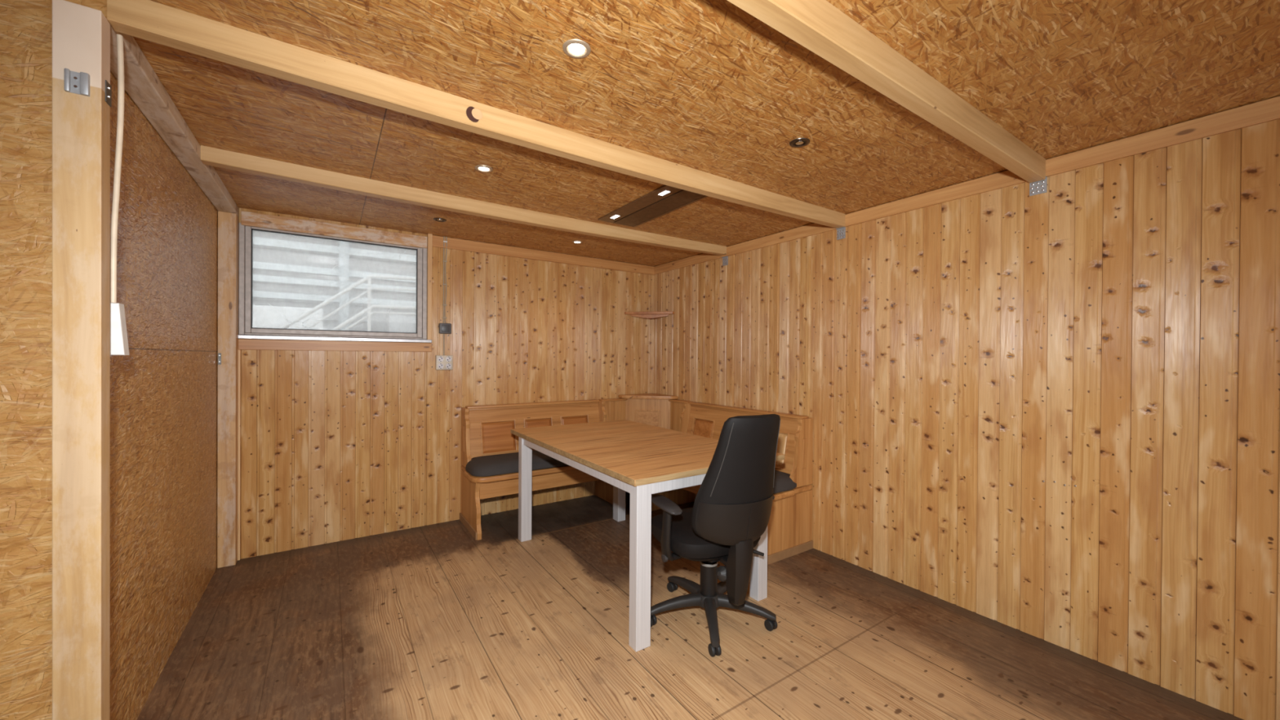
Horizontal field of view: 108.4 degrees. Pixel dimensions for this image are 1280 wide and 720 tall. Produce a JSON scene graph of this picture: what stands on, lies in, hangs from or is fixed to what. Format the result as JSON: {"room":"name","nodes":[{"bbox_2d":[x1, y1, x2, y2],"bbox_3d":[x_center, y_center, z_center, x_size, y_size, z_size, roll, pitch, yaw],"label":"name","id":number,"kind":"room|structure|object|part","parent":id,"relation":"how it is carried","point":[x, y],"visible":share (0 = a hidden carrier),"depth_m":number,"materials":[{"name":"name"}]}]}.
{"room":"wooden meeting room","nodes":[
{"label":"wooden meeting room","id":0,"kind":"room"},
{"bbox_2d":[0,0,110,719],"bbox_3d":[-2.259,0.166,0.607,2.130,2.231,0.056,0,0,-34],"label":"wall","id":1,"kind":"structure","parent":0,"point":[25,25],"depth_m":1.10,"materials":[{"name":"brown wood"}]},
{"bbox_2d":[109,71,217,719],"bbox_3d":[-2.097,0.160,2.050,0.060,2.231,2.158,0,0,-34],"label":"wall","id":2,"kind":"structure","parent":0,"point":[163,393],"depth_m":1.85,"materials":[{"name":"brown wood"}]},
{"bbox_2d":[110,302,128,355],"bbox_3d":[-1.435,-0.082,1.220,0.110,0.138,0.040,0,0,-34],"label":"power socket","id":3,"kind":"object","parent":2,"relation":"attached to","point":[118,334],"visible":0.37,"depth_m":1.23,"materials":[{"name":"white plastic"}]},
{"bbox_2d":[110,24,238,216],"bbox_3d":[-2.000,-0.925,2.045,0.086,0.058,2.051,0,0,-34],"label":"wooden beam","id":4,"kind":"structure","parent":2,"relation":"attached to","point":[142,84],"depth_m":1.71,"materials":[{"name":"brown wood"}]},
{"bbox_2d":[252,305,323,329],"bbox_3d":[-4.109,0.373,4.622,1.540,1.850,0.250,0,0,-34],"label":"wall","id":5,"kind":"structure","parent":0,"point":[263,316],"depth_m":4.75,"materials":[{"name":"white paint"}]},
{"bbox_2d":[238,207,654,559],"bbox_3d":[-1.267,0.155,3.848,3.425,2.231,0.100,0,0,-34],"label":"wall","id":6,"kind":"structure","parent":0,"point":[336,446],"depth_m":3.55,"materials":[{"name":"brown wood"}]},
{"bbox_2d":[237,349,240,560],"bbox_3d":[-2.539,0.601,2.926,0.012,1.333,0.022,0,0,-34],"label":"trim","id":7,"kind":"structure","parent":6,"relation":"attached to","point":[239,350],"depth_m":2.92,"materials":[{"name":"brown wood"}]},
{"bbox_2d":[240,210,426,248],"bbox_3d":[-2.073,-0.894,3.223,1.078,0.086,0.042,0,0,-34],"label":"trim","id":8,"kind":"structure","parent":6,"relation":"attached to","point":[247,219],"depth_m":3.16,"materials":[{"name":"brown wood"}]},
{"bbox_2d":[237,222,431,342],"bbox_3d":[-2.086,-0.499,3.258,1.130,0.732,0.107,0,0,-34],"label":"window","id":9,"kind":"structure","parent":6,"relation":"in","point":[246,331],"depth_m":3.12,"materials":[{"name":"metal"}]},
{"bbox_3d":[-2.081,-0.145,3.250,1.130,0.025,0.082,0,0,-34],"label":"sill","id":10,"kind":"part","parent":9,"relation":"part of","materials":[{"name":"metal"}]},
{"bbox_3d":[-2.097,-0.521,3.242,0.960,0.629,0.006,0,0,-34],"label":"pane","id":11,"kind":"part","parent":9,"relation":"part of","materials":[{"name":"clear glass"}]},
{"bbox_2d":[238,338,431,351],"bbox_3d":[-2.071,-0.098,3.236,1.130,0.068,0.018,0,0,-34],"label":"trim","id":12,"kind":"structure","parent":6,"relation":"attached to","point":[243,344],"depth_m":3.18,"materials":[{"name":"brown wood"}]},
{"bbox_2d":[426,233,432,339],"bbox_3d":[-1.609,-0.558,3.531,0.031,0.806,0.037,0,0,-34],"label":"trim","id":13,"kind":"structure","parent":6,"relation":"attached to","point":[429,237],"depth_m":3.52,"materials":[{"name":"brown wood"}]},
{"bbox_2d":[435,355,453,369],"bbox_3d":[-1.522,0.020,3.592,0.123,0.113,0.038,0,0,-34],"label":"power socket","id":14,"kind":"object","parent":6,"relation":"attached to","point":[442,362],"visible":1,"depth_m":3.58,"materials":[{"name":"white plastic"}]},
{"bbox_2d":[437,356,443,361],"bbox_3d":[-1.536,-0.007,3.561,0.043,0.043,0.003,0,0,-34],"label":"outlet","id":15,"kind":"object","parent":14,"relation":"attached to","point":[439,358],"depth_m":3.56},
{"bbox_2d":[437,363,443,368],"bbox_3d":[-1.537,0.047,3.562,0.043,0.043,0.003,0,0,-34],"label":"outlet","id":16,"kind":"object","parent":14,"relation":"attached to","point":[440,366],"depth_m":3.56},
{"bbox_2d":[445,356,451,361],"bbox_3d":[-1.488,-0.007,3.594,0.043,0.043,0.003,0,0,-34],"label":"outlet","id":17,"kind":"object","parent":14,"relation":"attached to","point":[447,358],"depth_m":3.59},
{"bbox_2d":[445,363,451,368],"bbox_3d":[-1.488,0.047,3.594,0.043,0.043,0.003,0,0,-34],"label":"outlet","id":18,"kind":"object","parent":14,"relation":"attached to","point":[448,366],"depth_m":3.59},
{"bbox_2d":[443,333,444,355],"bbox_3d":[-1.528,-0.120,3.601,0.009,0.166,0.009,0,0,-11],"label":"power cable","id":19,"kind":"object","parent":6,"relation":"attached to","point":[443,334],"visible":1,"depth_m":3.60,"materials":[{"name":"brown plastic"}]},
{"bbox_2d":[442,236,447,323],"bbox_3d":[-1.518,-0.622,3.596,0.032,0.672,0.024,0,0,-34],"label":"wiring","id":20,"kind":"object","parent":6,"relation":"attached to","point":[444,241],"visible":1,"depth_m":3.60,"materials":[{"name":"white plastic"}]},
{"bbox_2d":[439,323,451,333],"bbox_3d":[-1.514,-0.245,3.591,0.087,0.081,0.042,0,0,-34],"label":"light switch","id":21,"kind":"object","parent":6,"relation":"attached to","point":[444,328],"visible":1,"depth_m":3.58,"materials":[{"name":"grey plastic"}]},
{"bbox_2d":[432,235,654,275],"bbox_3d":[-0.725,-0.912,4.136,2.108,0.084,0.015,0,0,-34],"label":"trim","id":22,"kind":"structure","parent":6,"relation":"attached to","point":[437,242],"depth_m":4.01,"materials":[{"name":"brown wood"}]},
{"bbox_2d":[624,311,674,318],"bbox_3d":[0.090,-0.439,4.493,0.356,0.061,0.334,0,0,-34],"label":"corner shelf","id":23,"kind":"object","parent":6,"relation":"attached to","point":[640,314],"visible":1,"depth_m":4.50,"materials":[{"name":"brown wood"}]},
{"bbox_2d":[136,491,1244,719],"bbox_3d":[-0.530,1.321,0.951,5.489,0.060,5.749,0,0,-34],"label":"floor","id":24,"kind":"structure","parent":0,"point":[437,621],"depth_m":2.09,"materials":[{"name":"brown wood"}]},
{"bbox_2d":[52,0,110,719],"bbox_3d":[-1.387,0.209,1.146,0.080,2.150,0.068,0,0,-34],"label":"wooden post","id":25,"kind":"object","parent":24,"relation":"on","point":[81,34],"depth_m":1.13,"materials":[{"name":"brown wood"}]},
{"bbox_3d":[-1.363,-0.672,1.119,0.040,0.054,0.010,0,0,-34],"label":"clip bracket","id":26,"kind":"part","parent":25,"relation":"part of","materials":[{"name":"silver metal"}]},
{"bbox_2d":[105,80,111,106],"bbox_3d":[-1.354,-0.679,1.178,0.004,0.053,0.034,0,0,-34],"label":"steel plate","id":27,"kind":"object","parent":25,"relation":"attached to","point":[108,87],"visible":1,"depth_m":1.17,"materials":[{"name":"silver metal"}]},
{"bbox_2d":[217,211,238,568],"bbox_3d":[-2.554,0.182,2.864,0.085,2.171,0.091,0,0,-34],"label":"wooden post","id":28,"kind":"object","parent":24,"relation":"on","point":[228,222],"visible":1,"depth_m":2.83,"materials":[{"name":"brown wood"}]},
{"bbox_2d":[217,352,221,364],"bbox_3d":[-2.553,-0.007,2.805,0.014,0.070,0.005,0,0,-34],"label":"steel plate","id":29,"kind":"object","parent":28,"relation":"attached to","point":[219,354],"visible":1,"depth_m":2.80,"materials":[{"name":"silver metal"}]},
{"bbox_2d":[459,393,813,564],"bbox_3d":[-0.125,0.813,3.404,1.912,0.937,1.912,0,0,-34],"label":"bench","id":30,"kind":"object","parent":24,"relation":"on","point":[489,450],"visible":0.56,"depth_m":3.63,"materials":[{"name":"brown wood"}]},
{"bbox_3d":[-1.352,0.605,3.598,0.030,0.453,0.218,0,0,-34],"label":"panel","id":31,"kind":"part","parent":30,"relation":"part of","materials":[{"name":"brown wood"}]},
{"bbox_3d":[-1.276,1.073,3.482,0.030,0.400,0.503,0,0,-34],"label":"panel","id":32,"kind":"part","parent":30,"relation":"part of","materials":[{"name":"brown wood"}]},
{"bbox_3d":[-1.154,0.627,3.764,0.285,0.251,0.068,0,0,-34],"label":"raised panel","id":33,"kind":"part","parent":30,"relation":"part of","materials":[{"name":"brown wood"}]},
{"bbox_3d":[-1.147,0.623,3.754,0.293,0.262,0.074,0,0,-34],"label":"panel moulding","id":34,"kind":"part","parent":30,"relation":"part of","materials":[{"name":"brown wood"}]},
{"bbox_2d":[465,449,568,476],"bbox_3d":[-0.727,0.793,3.758,1.292,0.086,0.364,0,0,-34],"label":"seat cushion","id":35,"kind":"object","parent":30,"relation":"on","point":[499,464],"depth_m":3.49,"materials":[{"name":"grey fabric"}]},
{"bbox_3d":[-0.886,0.387,3.989,1.180,0.036,0.077,0,0,-34],"label":"rail","id":36,"kind":"part","parent":30,"relation":"part of","materials":[{"name":"brown wood"}]},
{"bbox_3d":[-0.862,0.610,3.953,1.178,0.431,0.105,0,0,-34],"label":"backrest","id":37,"kind":"part","parent":30,"relation":"part of","materials":[{"name":"brown wood"}]},
{"bbox_3d":[-0.869,0.628,3.956,0.252,0.251,0.068,0,0,-34],"label":"raised panel","id":38,"kind":"part","parent":30,"relation":"part of","materials":[{"name":"brown wood"}]},
{"bbox_3d":[-0.862,0.624,3.945,0.260,0.262,0.074,0,0,-34],"label":"panel moulding","id":39,"kind":"part","parent":30,"relation":"part of","materials":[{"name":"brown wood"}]},
{"bbox_3d":[-0.585,0.629,4.147,0.273,0.251,0.068,0,0,-34],"label":"raised panel","id":40,"kind":"part","parent":30,"relation":"part of","materials":[{"name":"brown wood"}]},
{"bbox_3d":[-0.578,0.625,4.136,0.281,0.262,0.074,0,0,-34],"label":"panel moulding","id":41,"kind":"part","parent":30,"relation":"part of","materials":[{"name":"brown wood"}]},
{"bbox_3d":[-0.348,0.608,4.273,0.030,0.453,0.218,0,0,-34],"label":"panel","id":42,"kind":"part","parent":30,"relation":"part of","materials":[{"name":"brown wood"}]},
{"bbox_3d":[-0.272,1.076,4.157,0.030,0.400,0.503,0,0,-34],"label":"panel","id":43,"kind":"part","parent":30,"relation":"part of","materials":[{"name":"brown wood"}]},
{"bbox_3d":[-0.252,0.380,4.417,0.286,0.018,0.077,0,0,-34],"label":"corner rail","id":44,"kind":"part","parent":30,"relation":"part of","materials":[{"name":"brown wood"}]},
{"bbox_3d":[0.073,0.597,4.423,0.205,0.211,0.003,0,0,10],"label":"raised panel","id":45,"kind":"part","parent":30,"relation":"part of","materials":[{"name":"brown wood"}]},
{"bbox_3d":[0.075,0.604,4.434,0.326,0.465,0.316,0,0,-34],"label":"corner panel","id":46,"kind":"part","parent":30,"relation":"part of","materials":[{"name":"brown wood"}]},
{"bbox_3d":[0.072,0.597,4.421,0.234,0.240,0.006,0,0,10],"label":"panel moulding","id":47,"kind":"part","parent":30,"relation":"part of","materials":[{"name":"brown wood"}]},
{"bbox_3d":[0.285,1.080,4.055,0.503,0.400,0.030,0,0,-34],"label":"panel","id":48,"kind":"part","parent":30,"relation":"part of","materials":[{"name":"brown wood"}]},
{"bbox_3d":[0.375,0.385,4.301,0.077,0.018,0.286,0,0,-34],"label":"corner rail","id":49,"kind":"part","parent":30,"relation":"part of","materials":[{"name":"brown wood"}]},
{"bbox_3d":[0.407,0.614,4.132,0.218,0.453,0.030,0,0,-34],"label":"panel","id":50,"kind":"part","parent":30,"relation":"part of","materials":[{"name":"brown wood"}]},
{"bbox_3d":[0.535,0.633,3.968,0.074,0.262,0.273,0,0,-34],"label":"panel moulding","id":51,"kind":"part","parent":30,"relation":"part of","materials":[{"name":"brown wood"}]},
{"bbox_3d":[0.545,0.637,3.976,0.068,0.251,0.265,0,0,-34],"label":"raised panel","id":52,"kind":"part","parent":30,"relation":"part of","materials":[{"name":"brown wood"}]},
{"bbox_3d":[0.765,0.622,3.638,0.105,0.431,1.188,0,0,-34],"label":"backrest","id":53,"kind":"part","parent":30,"relation":"part of","materials":[{"name":"brown wood"}]},
{"bbox_3d":[0.804,0.400,3.662,0.077,0.036,1.190,0,0,-34],"label":"rail","id":54,"kind":"part","parent":30,"relation":"part of","materials":[{"name":"brown wood"}]},
{"bbox_3d":[0.961,0.643,3.357,0.068,0.251,0.285,0,0,-34],"label":"raised panel","id":55,"kind":"part","parent":30,"relation":"part of","materials":[{"name":"brown wood"}]},
{"bbox_3d":[0.950,0.639,3.350,0.074,0.262,0.293,0,0,-34],"label":"panel moulding","id":56,"kind":"part","parent":30,"relation":"part of","materials":[{"name":"brown wood"}]},
{"bbox_2d":[773,470,796,493],"bbox_3d":[0.563,0.803,3.509,0.364,0.086,1.302,0,0,-34],"label":"seat cushion","id":57,"kind":"object","parent":30,"relation":"on","point":[784,481],"depth_m":3.02,"materials":[{"name":"grey fabric"}]},
{"bbox_3d":[0.966,1.090,3.043,0.503,0.400,0.030,0,0,-34],"label":"panel","id":58,"kind":"part","parent":30,"relation":"part of","materials":[{"name":"brown wood"}]},
{"bbox_3d":[1.087,0.624,3.120,0.218,0.453,0.030,0,0,-34],"label":"panel","id":59,"kind":"part","parent":30,"relation":"part of","materials":[{"name":"brown wood"}]},
{"bbox_2d":[510,419,784,652],"bbox_3d":[-0.076,0.901,3.000,1.003,0.764,1.676,0,0,-34],"label":"dining table","id":60,"kind":"object","parent":24,"relation":"on","point":[642,460],"visible":0.84,"depth_m":2.50,"materials":[{"name":"brown wood"}]},
{"bbox_3d":[-0.817,0.910,3.285,0.076,0.734,0.063,0,0,-34],"label":"leg","id":61,"kind":"part","parent":60,"relation":"part of","materials":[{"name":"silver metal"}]},
{"bbox_3d":[-0.164,0.912,3.701,0.070,0.734,0.078,0,0,-34],"label":"leg","id":62,"kind":"part","parent":60,"relation":"part of","materials":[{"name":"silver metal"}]},
{"bbox_3d":[0.001,0.922,2.082,0.078,0.734,0.060,0,0,-34],"label":"leg","id":63,"kind":"part","parent":60,"relation":"part of","materials":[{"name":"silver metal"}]},
{"bbox_3d":[0.647,0.924,2.512,0.072,0.734,0.060,0,0,-34],"label":"leg","id":64,"kind":"part","parent":60,"relation":"part of","materials":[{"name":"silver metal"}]},
{"bbox_2d":[650,413,780,657],"bbox_3d":[0.354,0.762,2.285,0.637,1.056,0.726,0,0,-25],"label":"office chair","id":65,"kind":"object","parent":24,"relation":"on","point":[730,513],"visible":0.91,"depth_m":2.05,"materials":[{"name":"black plastic"}]},
{"bbox_3d":[0.117,0.937,2.190,0.022,0.040,0.039,0,0,-25],"label":"armrest knob","id":66,"kind":"part","parent":65,"relation":"part of","materials":[{"name":"black plastic"}]},
{"bbox_3d":[0.178,0.826,2.227,0.195,0.273,0.075,0,0,-44],"label":"armrest post","id":67,"kind":"part","parent":65,"relation":"part of","materials":[{"name":"black plastic"}]},
{"bbox_3d":[0.168,1.204,2.275,0.286,0.073,0.062,0,0,-15],"label":"arm","id":68,"kind":"part","parent":65,"relation":"part of","materials":[{"name":"black plastic"}]},
{"bbox_3d":[0.245,1.203,2.476,0.062,0.073,0.286,0,0,-33],"label":"arm","id":69,"kind":"part","parent":65,"relation":"part of","materials":[{"name":"black plastic"}]},
{"bbox_3d":[0.326,0.871,2.366,0.490,0.102,0.470,0,0,-25],"label":"seat","id":70,"kind":"part","parent":65,"relation":"part of","materials":[{"name":"black fabric"}]},
{"bbox_3d":[0.335,1.205,2.140,0.062,0.073,0.286,0,0,3],"label":"arm","id":71,"kind":"part","parent":65,"relation":"part of","materials":[{"name":"black plastic"}]},
{"bbox_3d":[0.397,1.001,2.163,0.094,0.082,0.067,0,0,-44],"label":"tension knob","id":72,"kind":"part","parent":65,"relation":"part of","materials":[{"name":"black plastic"}]},
{"bbox_3d":[0.460,1.204,2.464,0.062,0.073,0.286,1,0,39],"label":"arm","id":73,"kind":"part","parent":65,"relation":"part of","materials":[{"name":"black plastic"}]},
{"bbox_3d":[0.421,0.943,2.160,0.060,0.027,0.094,0,0,-25],"label":"support arm","id":74,"kind":"part","parent":65,"relation":"part of","materials":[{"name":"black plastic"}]},
{"bbox_3d":[0.468,0.533,2.064,0.424,0.594,0.233,0,0,-25],"label":"backrest","id":75,"kind":"part","parent":65,"relation":"part of","materials":[{"name":"black fabric"}]},
{"bbox_3d":[0.515,1.206,2.256,0.286,0.073,0.062,1,0,21],"label":"arm","id":76,"kind":"part","parent":65,"relation":"part of","materials":[{"name":"black plastic"}]},
{"bbox_3d":[0.527,0.964,2.334,0.203,0.059,0.035,0,0,-10],"label":"height lever","id":77,"kind":"part","parent":65,"relation":"part of","materials":[{"name":"black plastic"}]},
{"bbox_2d":[133,0,1279,266],"bbox_3d":[-0.515,-0.965,0.939,5.489,0.050,5.749,0,0,-34],"label":"ceiling","id":78,"kind":"structure","parent":0,"point":[710,86],"depth_m":1.62,"materials":[{"name":"brown wood"}]},
{"bbox_2d":[433,217,446,222],"bbox_3d":[-1.364,-0.954,3.149,0.085,0.005,0.085,0,0,-34],"label":"recessed light","id":79,"kind":"object","parent":78,"relation":"in","point":[439,220],"visible":1,"depth_m":3.14,"materials":[{"name":"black metal"}]},
{"bbox_2d":[200,145,726,255],"bbox_3d":[-0.641,-0.911,2.990,3.222,0.078,0.092,0,0,-34],"label":"ceiling beam","id":80,"kind":"structure","parent":78,"relation":"attached to","point":[210,156],"depth_m":2.60,"materials":[{"name":"brown wood"}]},
{"bbox_2d":[721,255,728,266],"bbox_3d":[0.711,-0.831,3.876,0.016,0.072,0.063,0,0,-34],"label":"bracket","id":81,"kind":"object","parent":80,"relation":"attached to","point":[725,259],"visible":1,"depth_m":3.88,"materials":[{"name":"metal"}]},
{"bbox_2d":[106,0,844,228],"bbox_3d":[-0.036,-0.896,2.097,3.215,0.092,0.069,0,0,-34],"label":"ceiling beam","id":82,"kind":"structure","parent":78,"relation":"attached to","point":[146,20],"depth_m":1.57,"materials":[{"name":"brown wood"}]},
{"bbox_2d":[110,34,124,302],"bbox_3d":[-1.392,-0.508,1.230,0.016,0.712,0.026,1,0,35],"label":"power cable","id":83,"kind":"object","parent":82,"relation":"hanging from","point":[120,53],"visible":0.98,"depth_m":1.23,"materials":[{"name":"white plastic"}]},
{"bbox_2d":[835,226,845,239],"bbox_3d":[1.301,-0.822,2.998,0.016,0.072,0.060,0,0,-34],"label":"bracket","id":84,"kind":"object","parent":82,"relation":"attached to","point":[841,232],"visible":1,"depth_m":3.00,"materials":[{"name":"metal"}]},
{"bbox_2d":[475,164,493,172],"bbox_3d":[-0.773,-0.946,2.288,0.085,0.005,0.085,0,0,-34],"label":"recessed light","id":85,"kind":"object","parent":78,"relation":"in","point":[482,168],"visible":1,"depth_m":2.28,"materials":[{"name":"silver metal"}]},
{"bbox_2d":[562,39,591,58],"bbox_3d":[-0.191,-0.937,1.394,0.085,0.005,0.085,0,0,-34],"label":"recessed light","id":86,"kind":"object","parent":78,"relation":"in","point":[576,46],"visible":1,"depth_m":1.39,"materials":[{"name":"silver metal"}]},
{"bbox_2d":[572,240,582,244],"bbox_3d":[-0.506,-0.952,3.734,0.085,0.005,0.085,0,0,-34],"label":"recessed light","id":87,"kind":"object","parent":78,"relation":"in","point":[573,242],"visible":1,"depth_m":3.72,"materials":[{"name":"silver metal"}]},
{"bbox_2d":[598,184,707,226],"bbox_3d":[0.063,-0.940,2.854,0.295,0.011,0.802,0,0,-34],"label":"ceiling light","id":88,"kind":"object","parent":78,"relation":"attached to","point":[665,199],"visible":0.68,"depth_m":2.81,"materials":[{"name":"brown wood"}]},
{"bbox_2d":[657,191,669,195],"bbox_3d":[0.135,-0.933,2.586,0.030,0.001,0.072,0,0,-34],"label":"lamp","id":89,"kind":"object","parent":88,"relation":"on","point":[661,193],"depth_m":2.58,"materials":[{"name":"white plastic"}]},
{"bbox_2d":[789,137,809,147],"bbox_3d":[0.687,-0.934,1.989,0.085,0.005,0.085,0,0,-34],"label":"recessed light","id":90,"kind":"object","parent":78,"relation":"in","point":[799,142],"visible":1,"depth_m":1.99,"materials":[{"name":"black metal"}]},
{"bbox_2d":[727,0,1045,182],"bbox_3d":[-0.360,-0.890,0.669,5.345,0.094,0.060,0,0,-34],"label":"ceiling beam","id":91,"kind":"structure","parent":78,"relation":"attached to","point":[819,26],"depth_m":1.39,"materials":[{"name":"brown wood"}]},
{"bbox_2d":[1029,176,1047,195],"bbox_3d":[1.862,-0.814,2.164,0.016,0.072,0.064,0,0,-34],"label":"bracket","id":92,"kind":"object","parent":91,"relation":"attached to","point":[1039,187],"visible":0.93,"depth_m":2.16,"materials":[{"name":"metal"}]},
{"bbox_2d":[653,97,1279,719],"bbox_3d":[1.758,0.183,2.419,0.100,2.231,5.651,0,0,-34],"label":"wall","id":93,"kind":"structure","parent":0,"point":[1112,331],"depth_m":2.12,"materials":[{"name":"brown wood"}]},
{"bbox_2d":[653,96,1279,274],"bbox_3d":[1.723,-0.890,2.377,0.015,0.077,5.636,0,0,-34],"label":"wooden beam","id":94,"kind":"structure","parent":93,"relation":"attached to","point":[1267,110],"depth_m":2.09,"materials":[{"name":"brown wood"}]},
{"label":"outside","id":95,"kind":"structure","parent":0,"visible":0},
{"bbox_3d":[-2.584,1.428,5.628,10.000,0.250,3.800,0,0,-34],"label":"paving","id":96,"kind":"object","parent":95,"visible":0},
{"bbox_2d":[252,230,416,330],"bbox_3d":[-2.784,-0.720,5.936,9.000,4.040,0.269,0,0,-34],"label":"building","id":97,"kind":"structure","parent":96,"relation":"on","point":[289,270],"depth_m":5.35,"materials":[{"name":"white"}]},
{"bbox_2d":[279,274,416,333],"bbox_3d":[-3.138,0.176,4.906,1.874,2.253,0.079,0,0,-34],"label":"stair railing","id":98,"kind":"object","parent":96,"relation":"on","point":[384,326],"visible":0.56,"depth_m":5.00,"materials":[{"name":"white metal"}]},
{"bbox_3d":[-2.932,-0.536,5.013,1.240,0.561,0.023,0,0,-34],"label":"handrail","id":99,"kind":"part","parent":98,"relation":"part of","materials":[{"name":"white metal"}]},
{"bbox_3d":[-2.831,-0.439,5.081,0.994,0.353,0.038,0,0,-34],"label":"handrail","id":100,"kind":"part","parent":98,"relation":"part of","materials":[{"name":"white metal"}]},
{"bbox_3d":[-2.793,-0.404,5.108,0.900,0.271,0.023,0,0,-34],"label":"handrail","id":101,"kind":"part","parent":98,"relation":"part of","materials":[{"name":"white metal"}]}
]}

